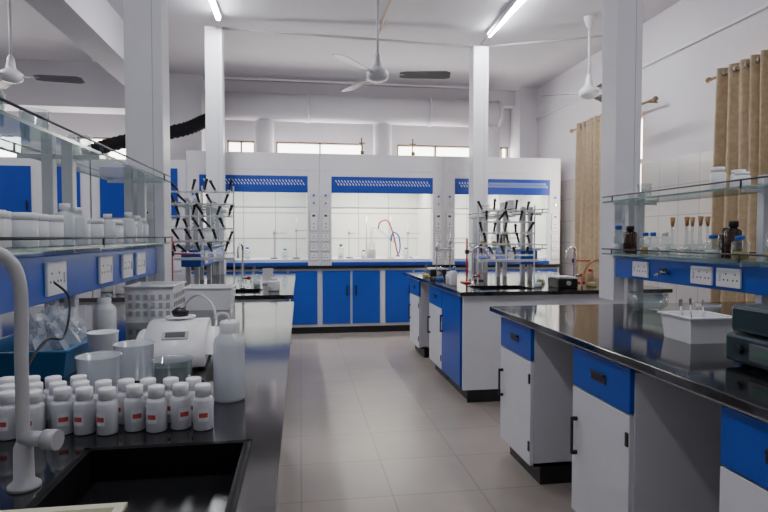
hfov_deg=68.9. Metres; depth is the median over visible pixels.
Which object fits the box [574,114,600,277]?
curtain
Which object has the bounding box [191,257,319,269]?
countertop
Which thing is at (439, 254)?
socket
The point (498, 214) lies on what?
glass shelf
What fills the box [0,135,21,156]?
window
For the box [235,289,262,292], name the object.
sink
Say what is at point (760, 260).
glass shelf
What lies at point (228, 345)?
wash bottle
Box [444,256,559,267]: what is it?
countertop
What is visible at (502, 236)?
bottle
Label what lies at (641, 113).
window
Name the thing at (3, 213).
plastic jar
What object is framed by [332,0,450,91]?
ceiling fan
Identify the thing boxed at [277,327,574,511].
floor
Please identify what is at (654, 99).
curtain rod
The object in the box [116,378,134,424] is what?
bottle
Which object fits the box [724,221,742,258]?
bottle
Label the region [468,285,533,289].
sink
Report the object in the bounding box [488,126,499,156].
column
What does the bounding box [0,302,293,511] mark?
countertop
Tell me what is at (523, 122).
column
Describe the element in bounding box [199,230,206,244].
plastic jar
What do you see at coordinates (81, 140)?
window
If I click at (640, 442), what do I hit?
base cabinet
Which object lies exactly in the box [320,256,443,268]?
countertop
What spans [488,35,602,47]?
trim
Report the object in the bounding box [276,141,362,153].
window
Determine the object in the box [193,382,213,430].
bottle
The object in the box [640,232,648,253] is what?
bottle
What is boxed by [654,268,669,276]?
tap
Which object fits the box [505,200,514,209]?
plastic jar
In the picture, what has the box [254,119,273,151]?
duct
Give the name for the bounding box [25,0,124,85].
beam
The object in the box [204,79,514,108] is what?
beam
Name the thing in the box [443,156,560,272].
fume hood
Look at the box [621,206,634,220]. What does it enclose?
socket
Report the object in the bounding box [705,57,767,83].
curtain rod
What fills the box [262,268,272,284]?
sign card
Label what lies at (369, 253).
apparatus
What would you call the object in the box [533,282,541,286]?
flask
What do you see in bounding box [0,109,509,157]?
wall
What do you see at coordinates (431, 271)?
hot plate
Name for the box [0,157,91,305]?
cupboard
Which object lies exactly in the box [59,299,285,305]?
end panel
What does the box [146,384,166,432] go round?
bottle
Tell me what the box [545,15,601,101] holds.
ceiling fan
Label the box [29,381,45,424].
bottle
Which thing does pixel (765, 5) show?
trim
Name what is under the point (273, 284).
plastic bottle
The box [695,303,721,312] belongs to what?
mortar
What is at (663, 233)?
bottle
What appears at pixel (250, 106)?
duct
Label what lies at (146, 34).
column
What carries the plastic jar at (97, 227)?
on the rack at (78, 269)
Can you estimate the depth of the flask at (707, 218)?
2.87 m
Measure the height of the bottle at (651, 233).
0.129 m
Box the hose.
[81,113,205,155]
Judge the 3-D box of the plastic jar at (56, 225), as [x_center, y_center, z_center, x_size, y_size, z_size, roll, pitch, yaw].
[-1.136,-0.087,1.911,0.078,0.104,0.078,-2,3,-42]
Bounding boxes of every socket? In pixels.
[44,261,66,296]
[98,256,112,283]
[121,254,132,278]
[135,252,145,274]
[310,233,317,241]
[310,243,317,250]
[310,253,317,260]
[322,233,329,241]
[322,243,329,250]
[322,252,329,260]
[434,233,441,240]
[434,243,441,250]
[434,252,441,259]
[445,233,452,240]
[445,243,452,250]
[445,252,452,259]
[508,252,514,258]
[551,234,558,240]
[551,243,557,249]
[551,251,557,258]
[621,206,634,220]
[632,261,648,277]
[690,266,712,285]
[716,268,741,288]
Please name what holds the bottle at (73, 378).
on the countertop at (265, 328)
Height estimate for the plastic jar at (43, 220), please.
0.104 m
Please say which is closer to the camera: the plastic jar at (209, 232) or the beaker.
the beaker
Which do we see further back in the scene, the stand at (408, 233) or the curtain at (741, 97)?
the stand at (408, 233)
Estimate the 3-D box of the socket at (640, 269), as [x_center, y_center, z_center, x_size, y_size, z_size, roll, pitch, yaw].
[1.517,0.079,3.317,0.016,0.090,0.150,0,2,-9]
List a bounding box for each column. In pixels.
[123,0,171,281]
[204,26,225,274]
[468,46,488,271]
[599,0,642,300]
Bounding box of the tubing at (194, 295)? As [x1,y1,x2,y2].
[182,294,217,325]
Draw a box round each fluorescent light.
[209,0,221,21]
[486,0,525,37]
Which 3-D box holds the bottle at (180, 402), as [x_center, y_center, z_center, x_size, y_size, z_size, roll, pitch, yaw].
[-0.449,0.330,1.238,0.043,0.097,0.043,-2,3,-41]
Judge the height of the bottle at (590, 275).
0.129 m
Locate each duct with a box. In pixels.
[224,91,503,127]
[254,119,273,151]
[373,123,390,154]
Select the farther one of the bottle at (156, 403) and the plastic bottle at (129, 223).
the plastic bottle at (129, 223)
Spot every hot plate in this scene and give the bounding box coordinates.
[426,267,445,276]
[548,275,577,287]
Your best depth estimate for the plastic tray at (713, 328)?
2.21 m
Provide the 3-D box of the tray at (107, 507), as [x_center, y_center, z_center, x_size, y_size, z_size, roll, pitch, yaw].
[-0.577,0.384,0.661,0.440,0.026,0.280,0,2,-9]
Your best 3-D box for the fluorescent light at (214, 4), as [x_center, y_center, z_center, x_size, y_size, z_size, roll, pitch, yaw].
[-1.644,-2.477,5.280,0.060,0.084,1.200,0,2,-9]
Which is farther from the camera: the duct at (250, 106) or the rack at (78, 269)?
the duct at (250, 106)
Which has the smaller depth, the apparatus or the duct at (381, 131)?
the apparatus
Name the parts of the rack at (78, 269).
guard rail, guard rail, guard rail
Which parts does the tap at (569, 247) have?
spout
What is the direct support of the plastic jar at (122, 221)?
on the rack at (78, 269)
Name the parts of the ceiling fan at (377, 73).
blade, blade, motor, down rod, blade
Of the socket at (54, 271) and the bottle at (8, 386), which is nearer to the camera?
the bottle at (8, 386)
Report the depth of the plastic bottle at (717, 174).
2.68 m
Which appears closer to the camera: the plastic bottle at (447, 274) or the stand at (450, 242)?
the plastic bottle at (447, 274)
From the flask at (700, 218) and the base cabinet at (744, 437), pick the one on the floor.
the base cabinet at (744, 437)
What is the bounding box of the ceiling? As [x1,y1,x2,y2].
[0,0,680,90]
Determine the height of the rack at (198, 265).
0.743 m
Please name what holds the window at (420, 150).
in the wall at (85, 124)
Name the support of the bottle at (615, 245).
on the rack at (749, 277)
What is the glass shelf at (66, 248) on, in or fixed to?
attached to the rack at (78, 269)
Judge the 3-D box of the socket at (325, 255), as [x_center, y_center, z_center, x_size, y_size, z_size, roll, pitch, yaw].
[-0.763,0.008,7.345,0.108,0.108,0.016,0,2,-9]
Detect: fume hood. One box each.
[186,151,319,333]
[319,153,443,332]
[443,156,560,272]
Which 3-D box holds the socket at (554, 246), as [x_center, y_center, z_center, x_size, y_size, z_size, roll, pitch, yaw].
[2.383,-0.134,7.812,0.108,0.108,0.016,0,2,-9]
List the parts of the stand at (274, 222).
rod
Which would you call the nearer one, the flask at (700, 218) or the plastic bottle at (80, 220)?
the plastic bottle at (80, 220)
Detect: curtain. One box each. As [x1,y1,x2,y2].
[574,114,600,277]
[710,50,767,301]
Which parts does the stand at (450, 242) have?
rod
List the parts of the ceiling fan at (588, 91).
blade, motor, down rod, blade, blade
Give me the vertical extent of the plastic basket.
0.180 m
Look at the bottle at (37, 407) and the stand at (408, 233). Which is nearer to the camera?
the bottle at (37, 407)
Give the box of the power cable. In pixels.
[29,282,70,365]
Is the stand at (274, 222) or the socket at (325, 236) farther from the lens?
the stand at (274, 222)
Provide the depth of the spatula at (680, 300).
2.31 m
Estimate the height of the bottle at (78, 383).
0.097 m
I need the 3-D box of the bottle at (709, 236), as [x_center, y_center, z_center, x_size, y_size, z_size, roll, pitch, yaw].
[1.603,-0.046,2.728,0.072,0.114,0.072,0,2,-9]
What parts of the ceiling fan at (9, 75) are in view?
blade, down rod, motor, blade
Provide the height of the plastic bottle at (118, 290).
0.199 m
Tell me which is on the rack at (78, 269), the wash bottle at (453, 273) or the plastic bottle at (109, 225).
the plastic bottle at (109, 225)
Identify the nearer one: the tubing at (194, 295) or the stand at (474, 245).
the tubing at (194, 295)
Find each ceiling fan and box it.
[0,0,84,88]
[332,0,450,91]
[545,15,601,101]
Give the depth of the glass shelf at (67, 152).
2.12 m
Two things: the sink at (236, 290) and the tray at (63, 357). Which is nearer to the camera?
the tray at (63, 357)
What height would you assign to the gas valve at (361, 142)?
0.360 m
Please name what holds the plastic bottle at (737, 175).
on the rack at (749, 277)
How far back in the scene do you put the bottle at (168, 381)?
1.27 m
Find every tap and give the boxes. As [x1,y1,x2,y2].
[0,247,64,493]
[237,243,250,287]
[470,246,488,285]
[566,246,581,278]
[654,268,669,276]
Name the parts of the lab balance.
weight knob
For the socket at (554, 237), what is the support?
attached to the fume hood at (536, 181)
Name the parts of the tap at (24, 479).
spout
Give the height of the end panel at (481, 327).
0.835 m
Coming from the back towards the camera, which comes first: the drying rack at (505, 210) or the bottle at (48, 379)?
the drying rack at (505, 210)
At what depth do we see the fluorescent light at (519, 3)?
5.81 m
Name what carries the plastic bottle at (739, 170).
on the rack at (749, 277)
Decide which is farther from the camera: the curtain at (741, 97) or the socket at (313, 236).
the socket at (313, 236)
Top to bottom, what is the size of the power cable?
0.272 m
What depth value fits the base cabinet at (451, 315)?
4.61 m
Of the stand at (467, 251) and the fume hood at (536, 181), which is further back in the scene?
the fume hood at (536, 181)
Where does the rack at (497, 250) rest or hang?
on the countertop at (513, 277)
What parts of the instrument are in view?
knob, control panel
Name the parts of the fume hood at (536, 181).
control panel, sash, casing, slotted panel, door, door, control panel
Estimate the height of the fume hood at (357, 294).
2.365 m
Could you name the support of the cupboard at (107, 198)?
on the floor
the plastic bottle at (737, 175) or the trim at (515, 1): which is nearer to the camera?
the plastic bottle at (737, 175)
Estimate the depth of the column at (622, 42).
3.64 m
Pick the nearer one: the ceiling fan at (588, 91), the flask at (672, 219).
the flask at (672, 219)
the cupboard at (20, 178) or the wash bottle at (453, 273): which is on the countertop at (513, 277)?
the wash bottle at (453, 273)
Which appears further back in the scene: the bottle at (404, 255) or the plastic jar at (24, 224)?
the bottle at (404, 255)
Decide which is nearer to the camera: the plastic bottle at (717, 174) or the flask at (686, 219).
the plastic bottle at (717, 174)
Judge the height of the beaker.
0.119 m
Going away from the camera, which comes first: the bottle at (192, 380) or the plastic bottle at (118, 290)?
the bottle at (192, 380)
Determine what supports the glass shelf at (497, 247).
attached to the rack at (497, 250)
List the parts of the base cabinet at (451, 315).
door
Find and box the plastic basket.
[121,281,186,322]
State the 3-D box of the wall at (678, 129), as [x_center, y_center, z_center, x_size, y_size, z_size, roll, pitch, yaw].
[3.235,-0.672,4.256,0.212,3.620,10.700,0,2,-9]
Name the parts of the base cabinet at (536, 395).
handle, handle, door, drawer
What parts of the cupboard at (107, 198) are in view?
door, white door, door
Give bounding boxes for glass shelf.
[0,110,169,182]
[7,242,170,252]
[468,212,546,217]
[470,246,546,248]
[602,183,767,202]
[602,253,767,264]
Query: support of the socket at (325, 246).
attached to the fume hood at (357, 294)
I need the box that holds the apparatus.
[366,217,400,257]
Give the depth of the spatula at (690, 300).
2.34 m
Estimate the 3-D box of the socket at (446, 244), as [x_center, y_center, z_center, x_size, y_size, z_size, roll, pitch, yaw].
[0.887,-0.126,7.588,0.108,0.108,0.016,0,2,-9]
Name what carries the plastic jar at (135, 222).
on the rack at (78, 269)
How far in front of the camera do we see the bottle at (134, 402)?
1.21 m
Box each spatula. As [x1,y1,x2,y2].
[679,299,682,315]
[689,299,691,317]
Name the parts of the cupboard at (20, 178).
door, white door, door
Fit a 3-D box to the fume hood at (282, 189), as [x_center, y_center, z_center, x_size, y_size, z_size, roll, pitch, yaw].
[-1.737,-0.167,7.691,1.666,2.365,1.030,0,2,-9]
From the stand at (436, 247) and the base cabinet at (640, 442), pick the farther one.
the stand at (436, 247)
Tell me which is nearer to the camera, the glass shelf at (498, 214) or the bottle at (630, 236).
the bottle at (630, 236)
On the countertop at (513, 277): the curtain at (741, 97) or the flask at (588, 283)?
the flask at (588, 283)
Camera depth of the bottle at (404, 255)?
7.77 m
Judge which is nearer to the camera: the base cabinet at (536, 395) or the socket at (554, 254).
the base cabinet at (536, 395)
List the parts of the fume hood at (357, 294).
control panel, door, door, casing, casing, slotted panel, sash, door, control panel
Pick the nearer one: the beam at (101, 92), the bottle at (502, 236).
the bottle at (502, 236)
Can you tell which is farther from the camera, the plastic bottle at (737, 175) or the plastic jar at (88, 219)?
the plastic bottle at (737, 175)
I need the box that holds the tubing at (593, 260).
[580,259,598,283]
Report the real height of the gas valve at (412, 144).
0.360 m
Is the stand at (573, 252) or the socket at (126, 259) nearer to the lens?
the socket at (126, 259)
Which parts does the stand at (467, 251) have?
rod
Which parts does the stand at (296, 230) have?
rod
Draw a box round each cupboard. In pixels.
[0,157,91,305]
[91,159,186,273]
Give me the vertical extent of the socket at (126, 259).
0.112 m
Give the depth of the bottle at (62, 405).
1.19 m
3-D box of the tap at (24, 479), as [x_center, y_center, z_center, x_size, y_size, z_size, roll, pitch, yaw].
[-0.653,0.184,0.916,0.232,0.416,0.068,-1,2,-15]
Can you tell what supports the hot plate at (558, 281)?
on the countertop at (513, 277)
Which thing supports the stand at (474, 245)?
on the countertop at (513, 277)
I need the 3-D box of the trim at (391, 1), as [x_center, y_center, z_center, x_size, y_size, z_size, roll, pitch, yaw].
[0.341,-2.439,3.708,0.028,0.028,5.400,0,2,-9]
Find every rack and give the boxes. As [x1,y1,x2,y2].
[0,97,170,330]
[171,178,234,283]
[171,198,229,285]
[468,207,547,281]
[477,199,538,283]
[601,175,767,303]
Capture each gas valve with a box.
[359,138,364,153]
[410,139,415,154]
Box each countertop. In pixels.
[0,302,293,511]
[59,273,295,302]
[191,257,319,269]
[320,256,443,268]
[403,271,672,295]
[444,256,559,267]
[490,301,767,420]
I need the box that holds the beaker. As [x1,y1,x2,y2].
[86,329,118,371]
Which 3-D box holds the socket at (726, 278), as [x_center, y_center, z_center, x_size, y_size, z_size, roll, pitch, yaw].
[1.620,0.103,2.635,0.016,0.090,0.150,0,2,-9]
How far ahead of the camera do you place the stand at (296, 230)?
7.73 m
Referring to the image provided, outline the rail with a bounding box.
[502,316,767,422]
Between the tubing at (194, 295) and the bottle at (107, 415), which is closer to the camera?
the bottle at (107, 415)
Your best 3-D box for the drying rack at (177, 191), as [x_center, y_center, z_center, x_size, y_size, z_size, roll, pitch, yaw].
[-1.479,-0.182,4.541,0.516,0.886,0.114,0,2,-9]
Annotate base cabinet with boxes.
[408,278,429,357]
[427,285,447,380]
[440,290,466,398]
[498,317,574,484]
[570,346,724,511]
[719,406,767,511]
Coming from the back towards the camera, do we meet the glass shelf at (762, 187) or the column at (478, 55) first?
the column at (478, 55)
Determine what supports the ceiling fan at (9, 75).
hanging from the ceiling
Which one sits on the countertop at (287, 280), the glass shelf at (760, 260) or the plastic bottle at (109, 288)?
the plastic bottle at (109, 288)
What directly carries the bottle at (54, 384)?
on the countertop at (265, 328)
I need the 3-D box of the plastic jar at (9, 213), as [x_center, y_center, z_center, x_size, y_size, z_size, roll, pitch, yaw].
[-1.110,-0.076,1.601,0.078,0.104,0.078,1,2,20]
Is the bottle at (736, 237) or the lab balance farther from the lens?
the bottle at (736, 237)
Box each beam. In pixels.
[0,58,124,113]
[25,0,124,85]
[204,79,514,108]
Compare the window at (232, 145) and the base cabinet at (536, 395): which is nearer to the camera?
the base cabinet at (536, 395)
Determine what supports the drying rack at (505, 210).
on the countertop at (513, 277)
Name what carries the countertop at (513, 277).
on the frame
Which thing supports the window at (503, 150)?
in the wall at (85, 124)
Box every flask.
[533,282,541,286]
[587,282,595,285]
[670,217,674,226]
[684,216,689,225]
[690,217,694,225]
[698,216,703,225]
[705,216,710,225]
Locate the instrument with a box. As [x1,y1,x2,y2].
[726,303,767,370]
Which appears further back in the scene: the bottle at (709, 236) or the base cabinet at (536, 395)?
the base cabinet at (536, 395)
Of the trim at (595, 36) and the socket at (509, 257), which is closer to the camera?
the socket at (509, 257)
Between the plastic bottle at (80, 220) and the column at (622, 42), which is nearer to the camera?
the plastic bottle at (80, 220)
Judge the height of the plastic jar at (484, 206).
0.119 m
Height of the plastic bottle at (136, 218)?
0.139 m
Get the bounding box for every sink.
[23,439,251,511]
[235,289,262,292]
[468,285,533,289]
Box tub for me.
[184,284,237,310]
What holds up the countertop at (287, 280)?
on the frame
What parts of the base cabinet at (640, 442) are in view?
handle, handle, door, drawer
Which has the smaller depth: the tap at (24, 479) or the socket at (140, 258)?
the tap at (24, 479)
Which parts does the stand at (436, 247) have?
rod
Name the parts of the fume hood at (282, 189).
door, casing, slotted panel, casing, sash, door, door, control panel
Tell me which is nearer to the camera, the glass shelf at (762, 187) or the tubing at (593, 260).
the glass shelf at (762, 187)
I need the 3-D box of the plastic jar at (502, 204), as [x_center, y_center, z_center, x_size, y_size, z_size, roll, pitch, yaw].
[1.219,-0.484,5.680,0.092,0.119,0.092,0,2,-9]
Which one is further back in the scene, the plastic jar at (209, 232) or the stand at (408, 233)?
the stand at (408, 233)
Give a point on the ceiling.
(248, 56)
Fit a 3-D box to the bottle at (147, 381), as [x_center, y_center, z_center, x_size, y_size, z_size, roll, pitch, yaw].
[-0.538,0.329,1.278,0.043,0.097,0.043,0,2,12]
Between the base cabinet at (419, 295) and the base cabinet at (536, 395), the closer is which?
the base cabinet at (536, 395)
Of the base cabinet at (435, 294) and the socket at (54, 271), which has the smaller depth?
the socket at (54, 271)
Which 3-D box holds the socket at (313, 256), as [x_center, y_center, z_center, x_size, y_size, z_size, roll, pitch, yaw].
[-0.916,0.009,7.322,0.108,0.108,0.016,0,2,-9]
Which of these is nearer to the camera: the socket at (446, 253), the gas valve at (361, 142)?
the socket at (446, 253)
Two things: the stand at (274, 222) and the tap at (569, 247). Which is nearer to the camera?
the tap at (569, 247)
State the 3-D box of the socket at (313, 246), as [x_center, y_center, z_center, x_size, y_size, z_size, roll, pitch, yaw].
[-0.916,-0.116,7.318,0.108,0.108,0.016,0,2,-9]
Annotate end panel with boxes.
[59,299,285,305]
[462,293,663,402]
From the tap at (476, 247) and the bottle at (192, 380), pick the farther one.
the tap at (476, 247)
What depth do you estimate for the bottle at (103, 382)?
1.25 m
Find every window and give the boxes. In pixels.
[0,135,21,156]
[77,137,125,158]
[227,140,254,151]
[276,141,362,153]
[397,144,468,156]
[500,147,507,157]
[640,113,642,191]
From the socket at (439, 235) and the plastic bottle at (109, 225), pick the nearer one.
the plastic bottle at (109, 225)
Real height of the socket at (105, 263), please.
0.112 m
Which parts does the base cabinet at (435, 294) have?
handle, drawer, door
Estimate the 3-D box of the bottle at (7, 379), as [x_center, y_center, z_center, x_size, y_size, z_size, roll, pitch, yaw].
[-0.868,0.328,1.289,0.043,0.097,0.043,0,2,8]
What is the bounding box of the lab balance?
[132,306,219,369]
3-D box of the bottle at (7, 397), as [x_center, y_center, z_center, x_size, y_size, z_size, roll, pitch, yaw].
[-0.788,0.332,1.175,0.043,0.097,0.043,0,2,1]
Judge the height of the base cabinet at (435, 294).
0.820 m
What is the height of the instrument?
0.200 m
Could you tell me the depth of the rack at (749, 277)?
2.85 m
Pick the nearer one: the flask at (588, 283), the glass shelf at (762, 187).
the glass shelf at (762, 187)
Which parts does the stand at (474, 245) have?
rod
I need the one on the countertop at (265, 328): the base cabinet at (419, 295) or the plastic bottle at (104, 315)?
the plastic bottle at (104, 315)
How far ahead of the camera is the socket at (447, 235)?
7.58 m
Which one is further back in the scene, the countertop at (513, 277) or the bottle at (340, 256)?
the bottle at (340, 256)
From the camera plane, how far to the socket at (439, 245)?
7.56 m
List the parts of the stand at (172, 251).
rod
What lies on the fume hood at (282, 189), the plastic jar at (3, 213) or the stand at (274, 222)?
the stand at (274, 222)
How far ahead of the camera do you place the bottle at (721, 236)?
2.75 m
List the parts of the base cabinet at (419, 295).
drawer, door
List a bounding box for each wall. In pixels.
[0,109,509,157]
[538,0,767,302]
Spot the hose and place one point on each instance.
(198, 123)
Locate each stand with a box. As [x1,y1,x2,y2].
[171,236,194,280]
[270,222,277,258]
[293,219,306,258]
[407,232,419,257]
[431,236,454,278]
[446,229,465,273]
[460,239,485,283]
[468,233,494,280]
[572,252,595,282]
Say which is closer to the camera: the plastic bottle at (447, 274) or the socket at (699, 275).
the socket at (699, 275)
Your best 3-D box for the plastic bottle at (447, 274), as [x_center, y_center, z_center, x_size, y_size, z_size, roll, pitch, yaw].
[0.574,0.192,4.950,0.056,0.109,0.056,0,2,-9]
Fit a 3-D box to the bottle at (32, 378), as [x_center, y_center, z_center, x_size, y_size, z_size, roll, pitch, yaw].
[-0.816,0.328,1.298,0.043,0.097,0.043,1,2,28]
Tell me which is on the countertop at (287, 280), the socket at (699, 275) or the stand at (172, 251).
the stand at (172, 251)
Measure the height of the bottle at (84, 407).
0.097 m
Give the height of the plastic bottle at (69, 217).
0.149 m
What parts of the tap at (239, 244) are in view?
spout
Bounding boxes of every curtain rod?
[570,96,658,132]
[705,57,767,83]
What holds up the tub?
on the countertop at (265, 328)
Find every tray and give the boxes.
[0,330,93,378]
[0,502,127,511]
[657,310,732,343]
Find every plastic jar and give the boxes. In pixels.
[0,210,6,247]
[6,211,11,247]
[11,212,38,246]
[38,214,48,245]
[49,215,63,245]
[87,218,90,243]
[90,218,103,243]
[113,220,121,242]
[122,221,123,242]
[135,222,137,242]
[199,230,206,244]
[207,230,212,243]
[481,204,489,214]
[500,202,508,213]
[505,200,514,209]
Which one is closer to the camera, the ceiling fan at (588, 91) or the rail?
the rail
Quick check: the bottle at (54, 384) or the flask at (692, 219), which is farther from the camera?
the flask at (692, 219)
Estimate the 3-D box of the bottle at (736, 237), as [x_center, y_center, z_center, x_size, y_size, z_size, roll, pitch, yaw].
[1.628,-0.038,2.560,0.072,0.109,0.072,0,2,-9]
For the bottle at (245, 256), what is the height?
0.159 m
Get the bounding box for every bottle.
[0,376,14,384]
[0,383,14,390]
[0,389,15,440]
[29,375,40,381]
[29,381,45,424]
[29,389,45,430]
[43,375,61,420]
[47,380,66,427]
[51,386,73,434]
[55,203,74,244]
[70,374,86,394]
[71,380,89,401]
[72,207,87,244]
[73,386,95,434]
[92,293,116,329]
[93,379,111,425]
[96,386,118,435]
[100,285,113,291]
[103,214,115,243]
[115,282,125,293]
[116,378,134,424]
[122,212,135,242]
[124,383,145,431]
[133,216,143,241]
[140,218,148,241]
[140,377,155,409]
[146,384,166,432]
[163,377,178,422]
[170,382,190,429]
[186,376,200,421]
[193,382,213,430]
[213,312,244,402]
[244,247,249,258]
[253,271,259,285]
[268,278,279,290]
[338,244,343,258]
[403,247,408,257]
[446,271,449,283]
[449,266,456,285]
[500,231,505,246]
[586,269,594,283]
[613,225,622,252]
[623,226,636,253]
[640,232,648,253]
[648,232,657,254]
[659,232,669,254]
[705,235,720,257]
[710,167,725,189]
[718,228,728,257]
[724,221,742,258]
[730,169,745,189]
[731,236,748,258]
[733,172,750,186]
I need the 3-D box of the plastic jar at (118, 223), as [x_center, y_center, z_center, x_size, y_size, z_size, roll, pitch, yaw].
[-1.231,-0.110,2.543,0.078,0.104,0.078,-1,2,-18]
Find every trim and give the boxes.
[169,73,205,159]
[215,0,517,47]
[379,0,392,33]
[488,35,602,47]
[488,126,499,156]
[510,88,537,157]
[536,3,767,119]
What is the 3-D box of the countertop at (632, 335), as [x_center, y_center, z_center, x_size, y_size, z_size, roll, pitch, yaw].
[1.797,0.367,2.023,1.890,0.030,3.040,0,2,-9]
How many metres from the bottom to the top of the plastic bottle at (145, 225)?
0.129 m
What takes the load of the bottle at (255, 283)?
on the countertop at (287, 280)
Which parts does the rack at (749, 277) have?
guard rail, guard rail, guard rail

